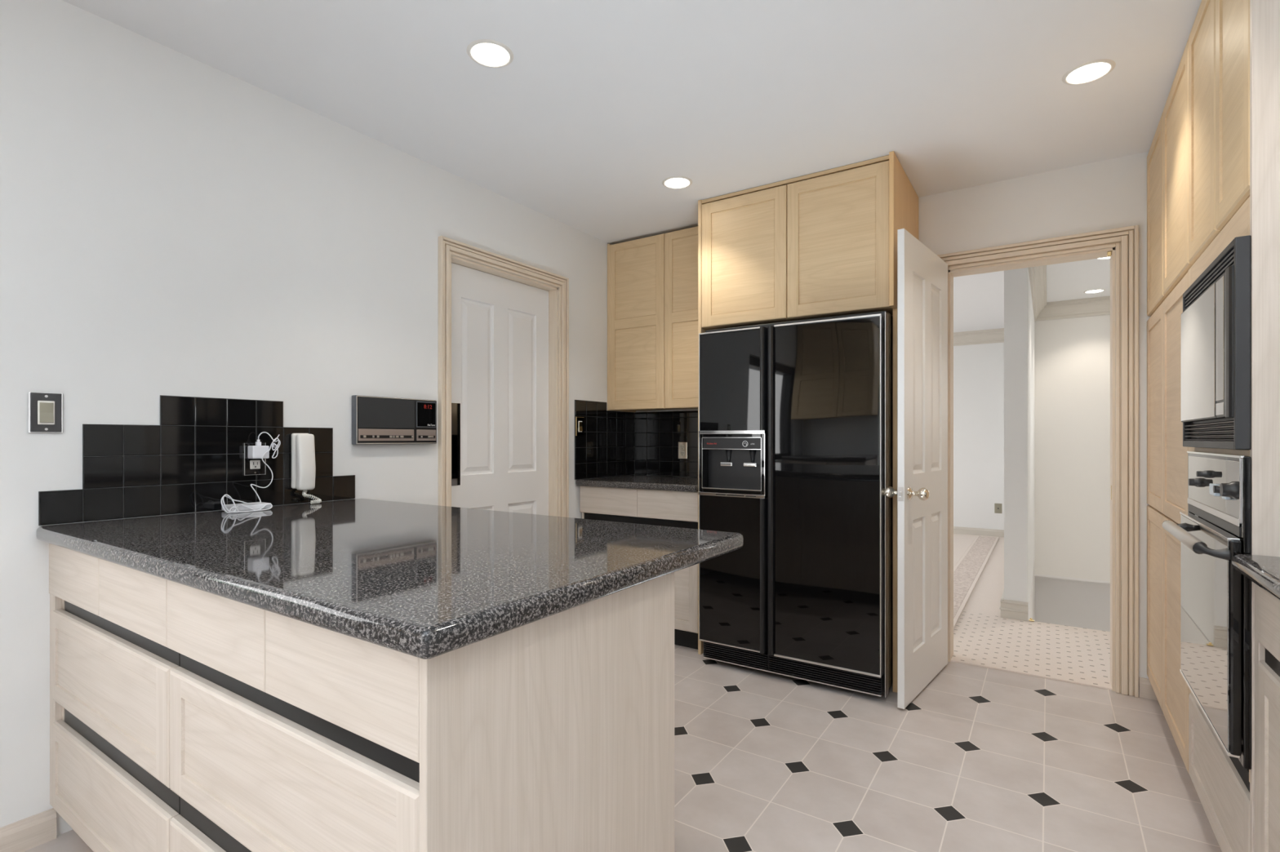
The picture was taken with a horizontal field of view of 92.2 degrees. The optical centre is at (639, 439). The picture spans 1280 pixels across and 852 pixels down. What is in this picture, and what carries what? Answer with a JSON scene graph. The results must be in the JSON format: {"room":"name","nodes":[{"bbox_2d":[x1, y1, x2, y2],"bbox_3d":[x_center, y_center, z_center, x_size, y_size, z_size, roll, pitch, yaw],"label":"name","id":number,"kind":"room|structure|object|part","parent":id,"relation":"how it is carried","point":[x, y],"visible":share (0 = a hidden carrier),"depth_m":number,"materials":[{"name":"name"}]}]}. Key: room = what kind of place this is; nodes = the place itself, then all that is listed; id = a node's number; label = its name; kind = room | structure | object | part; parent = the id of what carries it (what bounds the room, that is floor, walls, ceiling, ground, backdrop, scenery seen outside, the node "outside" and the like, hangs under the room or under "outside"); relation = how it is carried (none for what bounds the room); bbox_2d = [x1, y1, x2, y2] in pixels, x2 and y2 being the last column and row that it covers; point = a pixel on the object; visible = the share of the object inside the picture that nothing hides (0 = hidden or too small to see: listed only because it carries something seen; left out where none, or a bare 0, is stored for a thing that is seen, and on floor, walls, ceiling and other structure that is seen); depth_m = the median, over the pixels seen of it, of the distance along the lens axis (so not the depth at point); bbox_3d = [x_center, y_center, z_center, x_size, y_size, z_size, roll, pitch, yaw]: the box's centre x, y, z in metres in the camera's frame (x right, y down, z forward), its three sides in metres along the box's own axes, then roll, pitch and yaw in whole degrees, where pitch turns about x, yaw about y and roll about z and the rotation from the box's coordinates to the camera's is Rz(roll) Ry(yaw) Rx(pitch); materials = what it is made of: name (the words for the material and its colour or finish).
{"room":"kitchen","nodes":[
{"label":"kitchen","id":0,"kind":"room"},
{"bbox_2d":[0,0,626,835],"bbox_3d":[-1.472,-0.064,2.237,0.140,2.428,5.200,0,0,34],"label":"wall","id":1,"kind":"structure","parent":0,"point":[172,223],"depth_m":2.05,"materials":[{"name":"paint"}]},
{"bbox_2d":[0,808,56,851],"bbox_3d":[-2.235,1.107,0.948,0.014,0.085,1.988,0,0,34],"label":"baseboard","id":2,"kind":"structure","parent":1,"relation":"attached to","point":[23,835],"depth_m":1.73,"materials":[{"name":"brown wood"}]},
{"bbox_2d":[28,391,62,432],"bbox_3d":[-1.697,-0.075,1.759,0.014,0.114,0.071,0,0,34],"label":"light switch","id":3,"kind":"object","parent":1,"relation":"attached to","point":[45,409],"visible":1,"depth_m":1.76,"materials":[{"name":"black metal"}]},
{"bbox_2d":[38,395,355,525],"bbox_3d":[-1.443,0.052,2.147,0.007,0.387,0.957,0,0,34],"label":"tile backsplash","id":4,"kind":"structure","parent":1,"relation":"attached to","point":[186,463],"depth_m":2.05,"materials":[{"name":"black tile"}]},
{"bbox_2d":[243,443,265,475],"bbox_3d":[-1.387,0.072,2.217,0.010,0.116,0.072,0,0,34],"label":"wall outlet","id":5,"kind":"object","parent":4,"relation":"attached to","point":[251,466],"visible":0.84,"depth_m":2.21,"materials":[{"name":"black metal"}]},
{"bbox_2d":[249,460,260,469],"bbox_3d":[-1.385,0.072,2.215,0.005,0.072,0.034,0,0,34],"label":"receptacle","id":6,"kind":"object","parent":5,"relation":"attached to","point":[254,464],"depth_m":2.21,"materials":[{"name":"white plastic"}]},
{"bbox_2d":[247,431,280,502],"bbox_3d":[-1.350,0.099,2.202,0.067,0.250,0.102,0,0,34],"label":"charger","id":7,"kind":"object","parent":5,"relation":"attached to","point":[257,451],"visible":1,"depth_m":2.19,"materials":[{"name":"white plastic"}]},
{"bbox_2d":[291,433,321,504],"bbox_3d":[-1.265,0.112,2.340,0.074,0.268,0.088,0,0,34],"label":"wall phone","id":8,"kind":"object","parent":4,"relation":"attached to","point":[303,447],"visible":1,"depth_m":2.32,"materials":[{"name":"white plastic"}]},
{"bbox_3d":[-1.244,0.217,2.335,0.067,0.058,0.038,0,0,-32],"label":"coiled cord","id":9,"kind":"part","parent":8,"relation":"part of","materials":[{"name":"white plastic"}]},
{"bbox_2d":[351,395,436,444],"bbox_3d":[-1.062,-0.079,2.692,0.040,0.203,0.402,0,0,34],"label":"radio","id":10,"kind":"object","parent":1,"relation":"attached to","point":[375,420],"visible":1,"depth_m":2.65,"materials":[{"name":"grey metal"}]},
{"bbox_2d":[451,262,548,515],"bbox_3d":[-0.762,0.133,3.323,0.042,2.009,0.758,0,0,34],"label":"door","id":11,"kind":"structure","parent":1,"relation":"in","point":[500,326],"depth_m":3.30,"materials":[{"name":"white paint"}]},
{"bbox_3d":[-0.927,0.026,3.039,0.002,0.409,0.100,0,0,34],"label":"push plate","id":12,"kind":"part","parent":11,"relation":"part of","materials":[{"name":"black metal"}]},
{"bbox_2d":[438,235,568,517],"bbox_3d":[-0.740,0.098,3.308,0.156,2.103,0.920,0,0,34],"label":"trim","id":13,"kind":"structure","parent":1,"relation":"attached to","point":[558,298],"depth_m":3.39,"materials":[{"name":"beige wood"}]},
{"bbox_2d":[23,533,1222,851],"bbox_3d":[0.148,1.226,1.930,5.900,0.168,13.280,0,0,34],"label":"floor","id":14,"kind":"structure","parent":0,"point":[982,759],"depth_m":2.21,"materials":[{"name":"tile"}]},
{"bbox_2d":[48,543,180,851],"bbox_3d":[-1.171,0.721,1.795,0.850,0.858,0.635,0,0,34],"label":"base cabinet","id":15,"kind":"object","parent":14,"relation":"on","point":[111,661],"visible":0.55,"depth_m":1.49,"materials":[{"name":"brown wood"}]},
{"bbox_3d":[-1.510,0.366,1.650,0.410,0.149,0.020,0,0,34],"label":"drawer","id":16,"kind":"part","parent":15,"relation":"part of","materials":[{"name":"brown wood"}]},
{"bbox_3d":[-1.323,0.922,1.526,0.802,0.246,0.020,0,0,34],"label":"drawer","id":17,"kind":"part","parent":15,"relation":"part of","materials":[{"name":"brown wood"}]},
{"bbox_3d":[-1.323,0.611,1.526,0.802,0.255,0.020,0,0,34],"label":"drawer","id":18,"kind":"part","parent":15,"relation":"part of","materials":[{"name":"brown wood"}]},
{"bbox_3d":[-1.167,0.366,1.423,0.410,0.149,0.020,0,0,34],"label":"drawer","id":19,"kind":"part","parent":15,"relation":"part of","materials":[{"name":"brown wood"}]},
{"bbox_2d":[167,572,674,851],"bbox_3d":[-0.461,0.721,1.335,0.858,0.858,0.657,0,0,34],"label":"base cabinet","id":20,"kind":"object","parent":14,"relation":"on","point":[555,733],"visible":0.71,"depth_m":1.04,"materials":[{"name":"brown wood"}]},
{"bbox_3d":[-0.640,0.922,1.073,0.830,0.246,0.020,0,0,34],"label":"drawer","id":21,"kind":"part","parent":20,"relation":"part of","materials":[{"name":"brown wood"}]},
{"bbox_3d":[-0.821,0.366,1.193,0.416,0.149,0.020,0,0,34],"label":"drawer","id":22,"kind":"part","parent":20,"relation":"part of","materials":[{"name":"brown wood"}]},
{"bbox_3d":[-0.640,0.611,1.073,0.830,0.255,0.020,0,0,34],"label":"drawer","id":23,"kind":"part","parent":20,"relation":"part of","materials":[{"name":"brown wood"}]},
{"bbox_3d":[-0.470,0.366,0.960,0.421,0.149,0.020,0,0,34],"label":"drawer","id":24,"kind":"part","parent":20,"relation":"part of","materials":[{"name":"brown wood"}]},
{"bbox_2d":[35,498,743,659],"bbox_3d":[-0.719,0.268,1.683,1.727,0.042,1.000,0,0,34],"label":"countertop","id":25,"kind":"structure","parent":20,"relation":"on","point":[419,580],"depth_m":1.30,"materials":[{"name":"stone"}]},
{"bbox_2d":[220,494,272,513],"bbox_3d":[-1.364,0.215,2.112,0.107,0.065,0.165,0,0,34],"label":"cable","id":26,"kind":"object","parent":25,"relation":"on","point":[245,507],"visible":1,"depth_m":2.09,"materials":[{"name":"white plastic"}]},
{"bbox_3d":[-0.111,0.721,1.103,0.016,0.858,0.657,0,0,34],"label":"panel","id":27,"kind":"part","parent":20,"relation":"part of","materials":[{"name":"brown wood"}]},
{"bbox_2d":[579,485,697,649],"bbox_3d":[0.139,0.718,3.779,0.816,0.864,0.607,0,0,34],"label":"base cabinet","id":28,"kind":"object","parent":14,"relation":"on","point":[637,506],"visible":0.36,"depth_m":3.42,"materials":[{"name":"brown wood"}]},
{"bbox_3d":[-0.187,0.366,3.643,0.420,0.160,0.020,0,0,34],"label":"drawer","id":29,"kind":"part","parent":28,"relation":"part of","materials":[{"name":"brown wood"}]},
{"bbox_2d":[575,475,697,492],"bbox_3d":[0.127,0.265,3.769,0.828,0.038,0.637,0,0,34],"label":"countertop","id":30,"kind":"structure","parent":28,"relation":"on","point":[689,484],"depth_m":3.60,"materials":[{"name":"stone"}]},
{"bbox_3d":[0.153,0.366,3.418,0.392,0.160,0.020,0,0,34],"label":"drawer","id":31,"kind":"part","parent":28,"relation":"part of","materials":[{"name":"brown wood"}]},
{"bbox_3d":[0.144,0.768,3.423,0.412,0.553,0.020,0,0,34],"label":"door","id":32,"kind":"part","parent":28,"relation":"part of","materials":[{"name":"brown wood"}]},
{"bbox_2d":[698,311,893,697],"bbox_3d":[0.864,0.292,3.188,0.902,1.716,0.712,0,0,34],"label":"refrigerator","id":33,"kind":"object","parent":14,"relation":"on","point":[796,417],"visible":0.98,"depth_m":2.86,"materials":[{"name":"black"}]},
{"bbox_3d":[0.447,0.093,3.130,0.072,0.090,0.050,0,0,34],"label":"dispenser lever","id":34,"kind":"part","parent":33,"relation":"part of","materials":[{"name":"black plastic"}]},
{"bbox_3d":[0.460,0.650,3.088,0.330,0.752,0.055,0,0,34],"label":"freezer panel","id":35,"kind":"part","parent":33,"relation":"part of","materials":[{"name":"black glass"}]},
{"bbox_3d":[0.460,-0.282,3.088,0.330,0.504,0.055,0,0,34],"label":"freezer door","id":36,"kind":"part","parent":33,"relation":"part of","materials":[{"name":"black glass"}]},
{"bbox_3d":[0.452,0.122,3.056,0.361,0.328,0.016,0,0,34],"label":"dispenser trim","id":37,"kind":"part","parent":33,"relation":"part of","materials":[{"name":"silver metal"}]},
{"bbox_3d":[0.555,0.093,3.058,0.072,0.090,0.050,0,0,34],"label":"dispenser lever","id":38,"kind":"part","parent":33,"relation":"part of","materials":[{"name":"black"}]},
{"bbox_3d":[0.601,0.245,2.979,0.027,1.566,0.072,0,0,34],"label":"door handle","id":39,"kind":"part","parent":33,"relation":"part of","materials":[{"name":"black"}]},
{"bbox_3d":[0.635,0.245,2.956,0.030,1.566,0.072,0,0,34],"label":"door handle","id":40,"kind":"part","parent":33,"relation":"part of","materials":[{"name":"black"}]},
{"bbox_3d":[0.691,1.117,2.920,0.866,0.006,0.018,0,0,34],"label":"grille trim","id":41,"kind":"part","parent":33,"relation":"part of","materials":[{"name":"black metal"}]},
{"bbox_3d":[0.857,0.246,2.825,0.480,1.560,0.055,0,0,34],"label":"door","id":42,"kind":"part","parent":33,"relation":"part of","materials":[{"name":"black glass"}]},
{"bbox_3d":[1.087,0.287,2.711,0.003,1.685,0.060,0,0,34],"label":"trim","id":43,"kind":"part","parent":33,"relation":"part of","materials":[{"name":"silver metal"}]},
{"bbox_2d":[697,151,918,692],"bbox_3d":[0.887,-0.064,3.266,0.990,2.426,0.633,0,0,34],"label":"tall cabinet","id":44,"kind":"object","parent":14,"relation":"on","point":[825,246],"visible":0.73,"depth_m":2.98,"materials":[{"name":"brown wood"}]},
{"bbox_3d":[0.488,-0.063,3.543,0.018,2.426,0.613,0,0,34],"label":"panel","id":45,"kind":"part","parent":44,"relation":"part of","materials":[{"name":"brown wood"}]},
{"bbox_3d":[0.527,-0.922,3.160,0.470,0.658,0.020,0,0,34],"label":"door","id":46,"kind":"part","parent":44,"relation":"part of","materials":[{"name":"brown wood"}]},
{"bbox_3d":[0.925,-0.922,2.897,0.478,0.658,0.020,0,0,34],"label":"door","id":47,"kind":"part","parent":44,"relation":"part of","materials":[{"name":"brown wood"}]},
{"bbox_3d":[1.292,-0.064,2.997,0.019,2.426,0.633,0,0,34],"label":"panel","id":48,"kind":"part","parent":44,"relation":"part of","materials":[{"name":"brown wood"}]},
{"bbox_2d":[953,534,999,628],"bbox_3d":[1.909,1.136,6.012,2.520,0.010,4.230,0,0,34],"label":"area rug","id":49,"kind":"object","parent":14,"relation":"on","point":[971,554],"visible":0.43,"depth_m":5.59,"materials":[{"name":"carpet"}]},
{"bbox_2d":[1146,40,1192,773],"bbox_3d":[2.241,-0.062,2.159,0.621,2.424,0.979,0,0,34],"label":"pantry cabinet","id":50,"kind":"object","parent":14,"relation":"on","point":[1168,265],"visible":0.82,"depth_m":2.29,"materials":[{"name":"brown wood"}]},
{"bbox_3d":[2.133,-0.119,2.539,0.020,0.814,0.462,0,0,34],"label":"door","id":51,"kind":"part","parent":50,"relation":"part of","materials":[{"name":"brown wood"}]},
{"bbox_3d":[2.133,0.671,2.539,0.020,0.754,0.462,0,0,34],"label":"door","id":52,"kind":"part","parent":50,"relation":"part of","materials":[{"name":"brown wood"}]},
{"bbox_3d":[2.133,-0.901,2.539,0.020,0.714,0.462,0,0,34],"label":"door","id":53,"kind":"part","parent":50,"relation":"part of","materials":[{"name":"brown wood"}]},
{"bbox_3d":[1.862,-0.119,2.131,0.020,0.814,0.511,0,0,34],"label":"door","id":54,"kind":"part","parent":50,"relation":"part of","materials":[{"name":"brown wood"}]},
{"bbox_3d":[1.862,0.671,2.131,0.020,0.754,0.511,0,0,34],"label":"door","id":55,"kind":"part","parent":50,"relation":"part of","materials":[{"name":"brown wood"}]},
{"bbox_3d":[1.862,-0.901,2.131,0.020,0.714,0.511,0,0,34],"label":"door","id":56,"kind":"part","parent":50,"relation":"part of","materials":[{"name":"brown wood"}]},
{"bbox_2d":[1188,0,1279,851],"bbox_3d":[1.769,-0.062,1.448,0.621,2.424,0.725,0,0,34],"label":"tall cabinet","id":57,"kind":"object","parent":14,"relation":"on","point":[1234,45],"visible":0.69,"depth_m":1.41,"materials":[{"name":"brown wood"}]},
{"bbox_3d":[1.617,-0.901,1.762,0.020,0.714,0.366,0,0,34],"label":"door","id":58,"kind":"part","parent":57,"relation":"part of","materials":[{"name":"brown wood"}]},
{"bbox_2d":[1162,451,1251,769],"bbox_3d":[1.646,0.373,1.478,0.564,0.674,0.636,0,0,34],"label":"wall oven","id":59,"kind":"object","parent":57,"relation":"in","point":[1215,527],"visible":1,"depth_m":1.43,"materials":[{"name":"black"}]},
{"bbox_3d":[1.390,0.247,1.577,0.029,0.029,0.442,0,0,34],"label":"door handle","id":60,"kind":"part","parent":59,"relation":"part of","materials":[{"name":"silver metal"}]},
{"bbox_3d":[1.536,0.120,1.705,0.024,0.026,0.026,0,0,34],"label":"knob","id":61,"kind":"part","parent":59,"relation":"part of","materials":[{"name":"black plastic"}]},
{"bbox_3d":[1.475,0.092,1.613,0.024,0.020,0.020,0,0,34],"label":"knob","id":62,"kind":"part","parent":59,"relation":"part of","materials":[{"name":"black plastic"}]},
{"bbox_2d":[1181,515,1228,750],"bbox_3d":[1.446,0.453,1.586,0.004,0.458,0.570,0,0,34],"label":"mirror glass","id":63,"kind":"object","parent":59,"relation":"on","point":[1204,577],"depth_m":1.52,"materials":[{"name":"grey"}]},
{"bbox_3d":[1.452,0.688,1.581,0.021,0.008,0.583,0,0,34],"label":"door trim","id":64,"kind":"part","parent":59,"relation":"part of","materials":[{"name":"silver metal"}]},
{"bbox_3d":[1.452,0.219,1.581,0.021,0.006,0.583,0,0,34],"label":"door trim","id":65,"kind":"part","parent":59,"relation":"part of","materials":[{"name":"silver metal"}]},
{"bbox_3d":[1.453,0.453,1.578,0.020,0.470,0.587,0,0,34],"label":"oven door","id":66,"kind":"part","parent":59,"relation":"part of","materials":[{"name":"black"}]},
{"bbox_3d":[1.475,0.184,1.594,0.003,0.016,0.592,0,0,34],"label":"panel sill","id":67,"kind":"part","parent":59,"relation":"part of","materials":[{"name":"silver metal"}]},
{"bbox_3d":[1.480,0.114,1.591,0.008,0.128,0.592,0,0,34],"label":"control panel","id":68,"kind":"part","parent":59,"relation":"part of","materials":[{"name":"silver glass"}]},
{"bbox_3d":[1.478,0.111,1.593,0.007,0.148,0.622,0,0,34],"label":"edge trim","id":69,"kind":"part","parent":59,"relation":"part of","materials":[{"name":"silver metal"}]},
{"bbox_3d":[1.380,0.120,1.466,0.020,0.024,0.024,0,0,34],"label":"knob","id":70,"kind":"part","parent":59,"relation":"part of","materials":[{"name":"black"}]},
{"bbox_3d":[1.315,0.114,1.374,0.026,0.040,0.040,0,0,34],"label":"knob","id":71,"kind":"part","parent":59,"relation":"part of","materials":[{"name":"black plastic"}]},
{"bbox_2d":[1181,235,1251,449],"bbox_3d":[1.648,-0.208,1.474,0.456,0.461,0.626,0,0,34],"label":"microwave","id":72,"kind":"object","parent":57,"relation":"in","point":[1216,314],"visible":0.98,"depth_m":1.44,"materials":[{"name":"black"}]},
{"bbox_2d":[1181,283,1215,421],"bbox_3d":[1.503,-0.214,1.663,0.002,0.320,0.450,0,0,34],"label":"mirror glass","id":73,"kind":"object","parent":72,"relation":"attached to","point":[1198,319],"depth_m":1.62,"materials":[{"name":"white"}]},
{"bbox_3d":[1.512,-0.214,1.657,0.020,0.328,0.462,0,0,34],"label":"door","id":74,"kind":"part","parent":72,"relation":"part of","materials":[{"name":"black"}]},
{"bbox_2d":[1215,275,1224,400],"bbox_3d":[1.350,-0.231,1.433,0.002,0.282,0.076,0,0,34],"label":"mirror glass","id":75,"kind":"object","parent":72,"relation":"on","point":[1220,284],"depth_m":1.43,"materials":[{"name":"white"}]},
{"bbox_3d":[1.356,-0.214,1.423,0.020,0.328,0.094,0,0,34],"label":"control panel","id":76,"kind":"part","parent":72,"relation":"part of","materials":[{"name":"black"}]},
{"bbox_3d":[1.317,-0.214,1.367,0.023,0.332,0.058,0,0,34],"label":"door handle","id":77,"kind":"part","parent":72,"relation":"part of","materials":[{"name":"black"}]},
{"bbox_3d":[1.524,0.109,1.621,0.020,1.271,0.706,0,0,34],"label":"frame","id":78,"kind":"part","parent":57,"relation":"part of","materials":[{"name":"brown wood"}]},
{"bbox_3d":[1.524,0.918,1.621,0.020,0.260,0.705,0,0,34],"label":"drawer","id":79,"kind":"part","parent":57,"relation":"part of","materials":[{"name":"brown wood"}]},
{"bbox_3d":[1.422,-0.901,1.467,0.020,0.714,0.336,0,0,34],"label":"door","id":80,"kind":"part","parent":57,"relation":"part of","materials":[{"name":"brown wood"}]},
{"bbox_3d":[1.574,-0.062,1.153,0.621,2.424,0.018,0,0,34],"label":"panel","id":81,"kind":"part","parent":57,"relation":"part of","materials":[{"name":"brown wood"}]},
{"bbox_2d":[1254,583,1279,851],"bbox_3d":[1.235,0.719,0.643,0.621,0.862,1.198,0,0,34],"label":"base cabinet","id":82,"kind":"object","parent":14,"relation":"on","point":[1267,607],"visible":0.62,"depth_m":1.24,"materials":[{"name":"brown wood"}]},
{"bbox_2d":[1231,554,1279,600],"bbox_3d":[1.216,0.265,0.645,0.657,0.038,1.220,0,0,34],"label":"countertop","id":83,"kind":"structure","parent":82,"relation":"on","point":[1264,571],"depth_m":1.19,"materials":[{"name":"stone"}]},
{"bbox_3d":[1.140,0.355,1.043,0.020,0.134,0.574,0,0,34],"label":"drawer","id":84,"kind":"part","parent":82,"relation":"part of","materials":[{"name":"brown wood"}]},
{"bbox_3d":[1.140,0.752,1.043,0.020,0.585,0.574,0,0,34],"label":"door","id":85,"kind":"part","parent":82,"relation":"part of","materials":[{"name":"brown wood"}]},
{"bbox_2d":[62,0,1201,332],"bbox_3d":[0.148,-1.328,1.930,6.100,0.100,13.480,0,0,34],"label":"ceiling","id":86,"kind":"structure","parent":0,"point":[597,104],"depth_m":2.23,"materials":[{"name":"paint"}]},
{"bbox_2d":[466,39,513,67],"bbox_3d":[-0.497,-1.276,2.044,0.152,0.005,0.152,0,0,34],"label":"recessed light","id":87,"kind":"object","parent":86,"relation":"in","point":[488,53],"visible":1,"depth_m":2.04,"materials":[{"name":"white"}]},
{"bbox_2d":[662,176,692,189],"bbox_3d":[0.185,-1.276,3.067,0.152,0.005,0.152,0,0,34],"label":"recessed light","id":88,"kind":"object","parent":86,"relation":"in","point":[673,182],"visible":1,"depth_m":3.06,"materials":[{"name":"white glass"}]},
{"bbox_2d":[1062,58,1115,84],"bbox_3d":[1.562,-1.276,2.146,0.152,0.005,0.152,0,0,34],"label":"recessed light","id":89,"kind":"object","parent":86,"relation":"in","point":[1088,72],"visible":1,"depth_m":2.14,"materials":[{"name":"white glass"}]},
{"bbox_2d":[1084,288,1105,293],"bbox_3d":[3.925,-1.276,5.316,0.152,0.005,0.152,0,0,34],"label":"recessed light","id":90,"kind":"object","parent":86,"relation":"in","point":[1095,291],"visible":1,"depth_m":5.30,"materials":[{"name":"white"}]},
{"bbox_2d":[1097,257,1110,259],"bbox_3d":[3.270,-1.276,4.298,0.152,0.005,0.152,0,0,34],"label":"recessed light","id":91,"kind":"object","parent":86,"relation":"in","point":[1105,258],"visible":0.17,"depth_m":4.34,"materials":[{"name":"white glass"}]},
{"bbox_2d":[635,151,1150,678],"bbox_3d":[1.440,-0.064,3.353,3.480,2.428,0.120,0,0,34],"label":"wall","id":92,"kind":"structure","parent":0,"point":[1110,193],"depth_m":2.91,"materials":[{"name":"paint"}]},
{"bbox_2d":[574,400,697,479],"bbox_3d":[0.125,0.004,3.768,0.826,0.484,0.641,0,0,34],"label":"tile backsplash","id":93,"kind":"structure","parent":92,"relation":"attached to","point":[612,443],"depth_m":4.06,"materials":[{"name":"black tile"}]},
{"bbox_2d":[575,417,583,435],"bbox_3d":[-0.364,-0.076,3.752,0.014,0.114,0.072,0,0,34],"label":"light switch","id":94,"kind":"object","parent":93,"relation":"attached to","point":[579,420],"visible":1,"depth_m":3.74,"materials":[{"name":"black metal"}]},
{"bbox_2d":[678,441,687,459],"bbox_3d":[0.279,0.075,4.035,0.070,0.112,0.010,0,0,34],"label":"wall outlet","id":95,"kind":"object","parent":93,"relation":"attached to","point":[682,446],"visible":1,"depth_m":4.03,"materials":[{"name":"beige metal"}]},
{"bbox_2d":[680,444,684,456],"bbox_3d":[0.278,0.075,4.033,0.034,0.072,0.005,0,0,34],"label":"receptacle","id":96,"kind":"object","parent":95,"relation":"attached to","point":[682,446],"depth_m":4.03,"materials":[{"name":"beige plastic"}]},
{"bbox_2d":[607,226,697,412],"bbox_3d":[0.216,-0.727,3.903,0.827,1.083,0.313,0,0,34],"label":"upper cabinet","id":97,"kind":"object","parent":92,"relation":"attached to","point":[652,282],"visible":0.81,"depth_m":3.81,"materials":[{"name":"brown wood"}]},
{"bbox_3d":[-0.026,-0.722,3.888,0.424,1.072,0.020,0,0,34],"label":"door","id":98,"kind":"part","parent":97,"relation":"part of","materials":[{"name":"brown wood"}]},
{"bbox_3d":[0.316,-0.722,3.661,0.390,1.072,0.020,0,0,34],"label":"door","id":99,"kind":"part","parent":97,"relation":"part of","materials":[{"name":"brown wood"}]},
{"bbox_2d":[883,228,947,709],"bbox_3d":[1.323,0.125,2.861,0.190,2.025,0.701,0,0,40],"label":"door","id":100,"kind":"structure","parent":92,"relation":"in","point":[922,492],"depth_m":2.77,"materials":[{"name":"white paint"}]},
{"bbox_3d":[1.103,0.233,2.686,0.081,0.060,0.060,0,0,40],"label":"knob","id":101,"kind":"part","parent":100,"relation":"part of","materials":[{"name":"silver metal"}]},
{"bbox_3d":[1.099,0.233,2.597,0.022,0.060,0.009,0,0,40],"label":"latch plate","id":102,"kind":"part","parent":100,"relation":"part of","materials":[{"name":"silver metal"}]},
{"bbox_3d":[1.187,0.233,2.616,0.081,0.060,0.060,0,0,40],"label":"knob","id":103,"kind":"part","parent":100,"relation":"part of","materials":[{"name":"silver metal"}]},
{"bbox_2d":[937,225,1138,697],"bbox_3d":[1.903,0.099,3.030,0.847,2.102,0.146,0,0,34],"label":"trim","id":104,"kind":"structure","parent":92,"relation":"attached to","point":[1124,258],"depth_m":2.79,"materials":[{"name":"beige wood"}]},
{"bbox_2d":[1138,676,1157,700],"bbox_3d":[2.270,1.107,2.722,0.099,0.085,0.014,0,0,34],"label":"baseboard","id":105,"kind":"structure","parent":92,"relation":"attached to","point":[1146,691],"depth_m":2.73,"materials":[{"name":"brown wood"}]},
{"bbox_2d":[953,342,1004,529],"bbox_3d":[2.913,-0.064,8.125,3.656,2.428,0.100,0,0,34],"label":"wall","id":106,"kind":"structure","parent":0,"point":[978,369],"depth_m":7.33,"materials":[{"name":"paint"}]},
{"bbox_2d":[953,328,1004,346],"bbox_3d":[2.858,-1.203,8.042,3.656,0.150,0.098,0,0,34],"label":"trim","id":107,"kind":"structure","parent":106,"relation":"attached to","point":[993,335],"depth_m":7.27,"materials":[{"name":"grey paint"}]},
{"bbox_2d":[953,526,1004,537],"bbox_3d":[2.881,1.105,8.076,3.656,0.090,0.017,0,0,34],"label":"baseboard","id":108,"kind":"structure","parent":106,"relation":"attached to","point":[957,530],"depth_m":7.31,"materials":[{"name":"grey paint"}]},
{"bbox_2d":[994,503,1001,513],"bbox_3d":[4.194,0.812,7.206,0.075,0.115,0.014,0,0,34],"label":"outlet","id":109,"kind":"object","parent":106,"relation":"attached to","point":[997,507],"visible":1,"depth_m":7.21,"materials":[{"name":"beige plastic"}]},
{"bbox_2d":[1004,267,1034,615],"bbox_3d":[3.424,-0.064,5.475,0.127,2.428,3.750,0,0,34],"label":"wall partition","id":110,"kind":"structure","parent":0,"point":[1019,317],"depth_m":3.92,"materials":[{"name":"paint"}]},
{"bbox_2d":[1000,590,1027,621],"bbox_3d":[3.409,1.089,5.470,0.155,0.122,3.774,0,0,34],"label":"baseboard","id":111,"kind":"structure","parent":110,"relation":"attached to","point":[1010,609],"depth_m":3.90,"materials":[{"name":"grey paint"}]},
{"bbox_2d":[1027,565,1110,631],"bbox_3d":[3.651,2.505,4.799,1.237,2.690,2.865,0,0,34],"label":"wall","id":112,"kind":"structure","parent":0,"point":[1085,603],"depth_m":6.00,"materials":[{"name":"grey paint"}]},
{"bbox_2d":[1034,314,1110,581],"bbox_3d":[4.271,0.006,5.627,1.117,2.568,0.100,0,0,34],"label":"wall","id":113,"kind":"structure","parent":0,"point":[1072,356],"depth_m":5.74,"materials":[{"name":"beige paint"}]},
{"bbox_3d":[3.916,1.336,3.990,0.100,5.228,3.920,0,0,34],"label":"wall","id":114,"kind":"structure","parent":0,"visible":0},
{"bbox_2d":[1028,265,1110,321],"bbox_3d":[3.576,-1.203,4.579,1.117,0.150,2.415,0,0,34],"label":"trim","id":115,"kind":"structure","parent":114,"relation":"attached to","point":[1097,306],"depth_m":5.60,"materials":[{"name":"grey paint"}]}
]}

